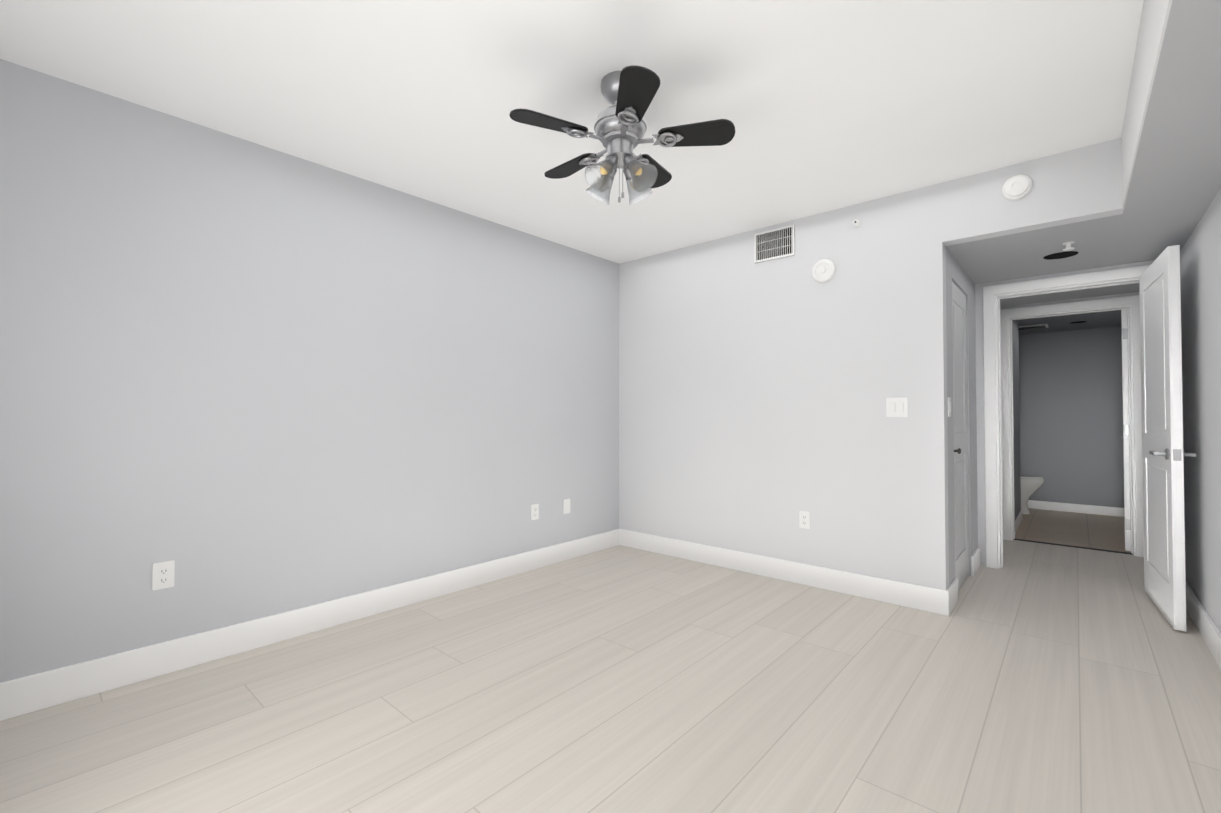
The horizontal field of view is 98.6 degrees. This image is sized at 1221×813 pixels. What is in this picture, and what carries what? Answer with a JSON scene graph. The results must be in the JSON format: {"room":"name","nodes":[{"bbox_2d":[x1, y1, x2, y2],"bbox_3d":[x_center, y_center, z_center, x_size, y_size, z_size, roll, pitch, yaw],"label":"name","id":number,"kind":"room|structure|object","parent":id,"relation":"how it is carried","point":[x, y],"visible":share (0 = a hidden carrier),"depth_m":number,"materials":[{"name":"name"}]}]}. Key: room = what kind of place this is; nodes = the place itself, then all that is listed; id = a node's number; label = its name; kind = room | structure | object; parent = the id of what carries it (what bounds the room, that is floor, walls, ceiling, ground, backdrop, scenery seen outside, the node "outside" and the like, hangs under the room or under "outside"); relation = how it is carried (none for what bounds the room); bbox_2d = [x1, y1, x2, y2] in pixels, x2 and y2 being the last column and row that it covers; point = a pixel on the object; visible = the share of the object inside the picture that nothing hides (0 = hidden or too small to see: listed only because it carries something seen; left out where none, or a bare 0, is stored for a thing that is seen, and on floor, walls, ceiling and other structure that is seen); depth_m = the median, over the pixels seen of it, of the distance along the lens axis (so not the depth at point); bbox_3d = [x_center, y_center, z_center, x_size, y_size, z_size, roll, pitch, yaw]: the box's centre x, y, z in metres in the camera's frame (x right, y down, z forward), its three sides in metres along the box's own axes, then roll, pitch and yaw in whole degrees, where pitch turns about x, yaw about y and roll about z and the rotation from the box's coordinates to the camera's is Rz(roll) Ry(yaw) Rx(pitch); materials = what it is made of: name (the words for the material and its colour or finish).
{"room":"empty bedroom","nodes":[
{"label":"empty bedroom","id":0,"kind":"room"},
{"bbox_2d":[0,59,618,682],"bbox_3d":[-1.264,-0.050,3.220,0.100,2.490,4.130,-1,-1,42],"label":"wall","id":1,"kind":"structure","parent":0,"point":[242,381],"depth_m":2.58,"materials":[{"name":"paint"}]},
{"bbox_2d":[152,560,174,589],"bbox_3d":[-1.975,0.746,2.321,0.009,0.118,0.075,-1,-1,42],"label":"electrical outlet","id":2,"kind":"object","parent":1,"relation":"attached to","point":[163,575],"visible":1,"depth_m":2.32,"materials":[{"name":"white plastic"}]},
{"bbox_2d":[0,529,619,720],"bbox_3d":[-1.219,1.124,3.162,0.019,0.140,3.930,-1,-1,42],"label":"baseboard","id":3,"kind":"structure","parent":1,"relation":"attached to","point":[37,692],"depth_m":2.55,"materials":[{"name":"white wood"}]},
{"bbox_2d":[531,504,538,519],"bbox_3d":[-0.563,0.786,3.916,0.009,0.115,0.072,-1,-1,42],"label":"electrical outlet","id":4,"kind":"object","parent":1,"relation":"attached to","point":[534,511],"visible":1,"depth_m":3.91,"materials":[{"name":"white plastic"}]},
{"bbox_2d":[563,498,569,513],"bbox_3d":[-0.345,0.790,4.164,0.006,0.115,0.072,-1,-1,42],"label":"electrical outlet","id":5,"kind":"object","parent":1,"relation":"attached to","point":[566,506],"visible":1,"depth_m":4.16,"materials":[{"name":"white plastic"}]},
{"bbox_2d":[0,0,1143,263],"bbox_3d":[-0.025,-1.363,2.144,3.210,0.100,3.930,-1,-1,42],"label":"ceiling","id":6,"kind":"structure","parent":0,"point":[828,104],"depth_m":2.15,"materials":[{"name":"paint"}]},
{"bbox_2d":[509,65,734,204],"bbox_3d":[0.024,-1.059,2.154,0.852,0.506,0.871,-1,-1,42],"label":"fan","id":7,"kind":"object","parent":6,"relation":"hanging from","point":[628,94],"visible":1,"depth_m":2.07,"materials":[{"name":"black wood"}]},
{"bbox_2d":[0,508,1220,812],"bbox_3d":[1.653,1.234,3.763,3.720,0.060,8.840,-1,-1,42],"label":"floor","id":8,"kind":"structure","parent":0,"point":[1036,678],"depth_m":2.05,"materials":[{"name":"beige wood"}]},
{"bbox_2d":[1020,474,1044,513],"bbox_3d":[4.666,0.846,6.231,0.752,0.795,0.475,-1,-1,42],"label":"toilet","id":9,"kind":"object","parent":8,"relation":"on","point":[1030,485],"visible":0.29,"depth_m":6.00,"materials":[{"name":"white ceramic"}]},
{"bbox_2d":[1013,539,1132,554],"bbox_3d":[3.993,1.214,4.566,0.780,0.006,0.045,-1,-1,42],"label":"trim","id":10,"kind":"structure","parent":8,"relation":"on","point":[1074,546],"depth_m":4.54,"materials":[{"name":"grey"}]},
{"bbox_2d":[619,138,1121,589],"bbox_3d":[1.311,-0.043,3.631,3.210,2.490,0.100,-1,-1,42],"label":"wall","id":11,"kind":"structure","parent":0,"point":[753,417],"depth_m":3.50,"materials":[{"name":"paint"}]},
{"bbox_2d":[754,224,794,262],"bbox_3d":[1.156,-1.147,3.712,0.295,0.210,0.012,-1,-1,42],"label":"air vent","id":12,"kind":"object","parent":11,"relation":"in","point":[776,243],"visible":1,"depth_m":3.71,"materials":[{"name":"white plastic"}]},
{"bbox_2d":[620,529,955,615],"bbox_3d":[1.011,1.135,3.801,2.449,0.140,0.016,-1,-1,42],"label":"baseboard","id":13,"kind":"structure","parent":11,"relation":"attached to","point":[939,601],"depth_m":3.53,"materials":[{"name":"white wood"}]},
{"bbox_2d":[799,511,809,528],"bbox_3d":[1.311,0.764,3.546,0.072,0.115,0.009,-1,-1,42],"label":"electrical outlet","id":14,"kind":"object","parent":11,"relation":"attached to","point":[804,519],"visible":1,"depth_m":3.54,"materials":[{"name":"white plastic"}]},
{"bbox_2d":[812,259,835,282],"bbox_3d":[1.407,-0.899,3.472,0.156,0.156,0.032,-1,-1,42],"label":"smoke detector","id":15,"kind":"object","parent":11,"relation":"attached to","point":[823,270],"visible":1,"depth_m":3.46,"materials":[{"name":"white plastic"}]},
{"bbox_2d":[853,219,860,226],"bbox_3d":[1.561,-1.167,3.336,0.040,0.040,0.038,-1,-1,42],"label":"sensor","id":16,"kind":"object","parent":11,"relation":"attached to","point":[856,222],"visible":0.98,"depth_m":3.33,"materials":[{"name":"white plastic"}]},
{"bbox_2d":[886,397,907,416],"bbox_3d":[1.735,0.004,3.182,0.118,0.118,0.010,-1,-1,42],"label":"light switch","id":17,"kind":"object","parent":11,"relation":"attached to","point":[897,407],"visible":1,"depth_m":3.18,"materials":[{"name":"white plastic"}]},
{"bbox_2d":[1001,174,1032,200],"bbox_3d":[2.166,-1.172,2.800,0.132,0.132,0.040,-1,-1,42],"label":"smoke detector","id":18,"kind":"object","parent":11,"relation":"attached to","point":[1017,187],"visible":1,"depth_m":2.79,"materials":[{"name":"white plastic"}]},
{"bbox_2d":[946,247,977,585],"bbox_3d":[2.354,0.129,3.587,0.100,2.144,1.220,-1,-1,42],"label":"wall","id":19,"kind":"structure","parent":0,"point":[958,276],"depth_m":3.73,"materials":[{"name":"paint"}]},
{"bbox_2d":[948,397,950,416],"bbox_3d":[2.024,0.004,3.133,0.010,0.115,0.072,-1,-1,42],"label":"light switch","id":20,"kind":"object","parent":19,"relation":"attached to","point":[949,406],"visible":1,"depth_m":3.12,"materials":[{"name":"white plastic"}]},
{"bbox_2d":[947,578,957,603],"bbox_3d":[2.027,1.123,3.115,0.016,0.140,0.305,-1,-1,42],"label":"baseboard","id":21,"kind":"structure","parent":19,"relation":"attached to","point":[954,585],"depth_m":3.17,"materials":[{"name":"white wood"}]},
{"bbox_2d":[952,281,968,590],"bbox_3d":[2.334,0.199,3.503,0.074,1.990,0.642,-1,-1,42],"label":"closet door","id":22,"kind":"structure","parent":19,"relation":"in","point":[960,437],"depth_m":3.52,"materials":[{"name":"grey paint"}]},
{"bbox_2d":[971,548,979,575],"bbox_3d":[2.677,1.135,3.848,0.016,0.140,0.335,-1,-1,42],"label":"baseboard","id":23,"kind":"structure","parent":19,"relation":"attached to","point":[975,558],"depth_m":3.78,"materials":[{"name":"white wood"}]},
{"bbox_2d":[1012,320,1020,519],"bbox_3d":[4.065,0.158,5.358,0.100,2.144,1.160,-1,-1,42],"label":"wall","id":24,"kind":"structure","parent":0,"point":[1016,415],"depth_m":5.46,"materials":[{"name":"paint"}]},
{"bbox_2d":[1015,510,1021,532],"bbox_3d":[4.117,1.179,5.317,0.014,0.100,1.152,-1,-1,42],"label":"baseboard","id":25,"kind":"structure","parent":24,"relation":"attached to","point":[1018,520],"depth_m":5.36,"materials":[{"name":"white wood"}]},
{"bbox_2d":[975,260,1154,565],"bbox_3d":[3.231,0.131,3.705,1.057,2.144,0.120,-1,-1,42],"label":"wall","id":26,"kind":"structure","parent":0,"point":[980,416],"depth_m":3.99,"materials":[{"name":"paint"}]},
{"bbox_2d":[983,265,1149,568],"bbox_3d":[3.237,0.145,3.699,0.970,2.115,0.156,-1,-1,42],"label":"door frame","id":27,"kind":"structure","parent":26,"relation":"attached to","point":[993,295],"depth_m":3.93,"materials":[{"name":"white wood"}]},
{"bbox_2d":[1000,292,1139,309],"bbox_3d":[4.000,0.145,4.573,1.057,2.144,0.100,-1,-1,42],"label":"wall","id":28,"kind":"structure","parent":0,"point":[1074,300],"depth_m":4.53,"materials":[{"name":"paint"}]},
{"bbox_2d":[1000,295,1143,556],"bbox_3d":[3.991,0.159,4.581,0.950,2.115,0.136,-1,-1,42],"label":"door frame","id":29,"kind":"structure","parent":28,"relation":"attached to","point":[1131,304],"depth_m":4.45,"materials":[{"name":"white wood"}]},
{"bbox_2d":[1121,309,1130,550],"bbox_3d":[4.587,0.191,4.635,0.787,2.030,0.152,1,-1,-42],"label":"bathroom door","id":30,"kind":"structure","parent":28,"relation":"in","point":[1125,437],"depth_m":4.38,"materials":[{"name":"white wood"}]},
{"bbox_2d":[1019,326,1123,507],"bbox_3d":[5.246,0.175,6.435,1.660,2.144,0.100,-1,-1,42],"label":"wall","id":31,"kind":"structure","parent":0,"point":[1071,412],"depth_m":6.18,"materials":[{"name":"paint"}]},
{"bbox_2d":[1027,500,1124,516],"bbox_3d":[5.193,1.196,6.389,1.620,0.100,0.014,-1,-1,42],"label":"baseboard","id":32,"kind":"structure","parent":31,"relation":"attached to","point":[1082,508],"depth_m":6.14,"materials":[{"name":"white wood"}]},
{"bbox_2d":[946,197,1214,333],"bbox_3d":[3.681,-0.974,4.761,1.760,0.100,4.710,-1,-1,42],"label":"ceiling","id":33,"kind":"structure","parent":0,"point":[1142,236],"depth_m":3.20,"materials":[{"name":"paint"}]},
{"bbox_2d":[1018,324,1047,329],"bbox_3d":[4.755,-0.898,5.958,0.320,0.014,0.250,-1,-1,42],"label":"ceiling vent","id":34,"kind":"object","parent":33,"relation":"in","point":[1033,326],"visible":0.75,"depth_m":5.91,"materials":[{"name":"white plastic"}]},
{"bbox_2d":[1043,251,1078,259],"bbox_3d":[2.824,-0.947,3.295,0.170,0.002,0.170,-1,-1,42],"label":"recessed light","id":35,"kind":"object","parent":33,"relation":"in","point":[1060,255],"visible":1,"depth_m":3.29,"materials":[{"name":"black"}]},
{"bbox_2d":[1062,242,1074,250],"bbox_3d":[2.668,-0.929,3.059,0.056,0.045,0.056,-1,-1,42],"label":"sprinkler","id":36,"kind":"object","parent":33,"relation":"attached to","point":[1068,246],"visible":1,"depth_m":3.05,"materials":[{"name":"white plastic"}]},
{"bbox_2d":[1123,0,1220,213],"bbox_3d":[1.328,-1.208,1.010,0.304,0.446,4.030,-1,-1,42],"label":"ceiling","id":37,"kind":"structure","parent":0,"point":[1178,159],"depth_m":1.77,"materials":[{"name":"paint"}]},
{"bbox_2d":[1121,0,1171,213],"bbox_3d":[1.212,-1.206,1.113,0.006,0.446,4.030,-1,-1,42],"label":"ceiling soffit","id":38,"kind":"structure","parent":37,"relation":"attached to","point":[1153,22],"depth_m":1.78,"materials":[{"name":"white paint"}]},
{"bbox_2d":[1180,188,1220,632],"bbox_3d":[3.008,-0.060,2.583,0.100,2.490,8.840,-1,-1,42],"label":"wall","id":39,"kind":"structure","parent":0,"point":[1200,270],"depth_m":2.69,"materials":[{"name":"paint"}]},
{"bbox_2d":[1139,245,1195,630],"bbox_3d":[3.233,0.166,3.090,0.157,2.030,0.806,-1,-1,38],"label":"hall door","id":40,"kind":"structure","parent":39,"relation":"in","point":[1163,454],"depth_m":2.92,"materials":[{"name":"white wood"}]},
{"bbox_2d":[1186,582,1220,668],"bbox_3d":[1.832,1.095,1.328,0.019,0.140,5.230,-1,-1,42],"label":"baseboard","id":41,"kind":"structure","parent":39,"relation":"attached to","point":[1208,630],"depth_m":2.64,"materials":[{"name":"white wood"}]}
]}

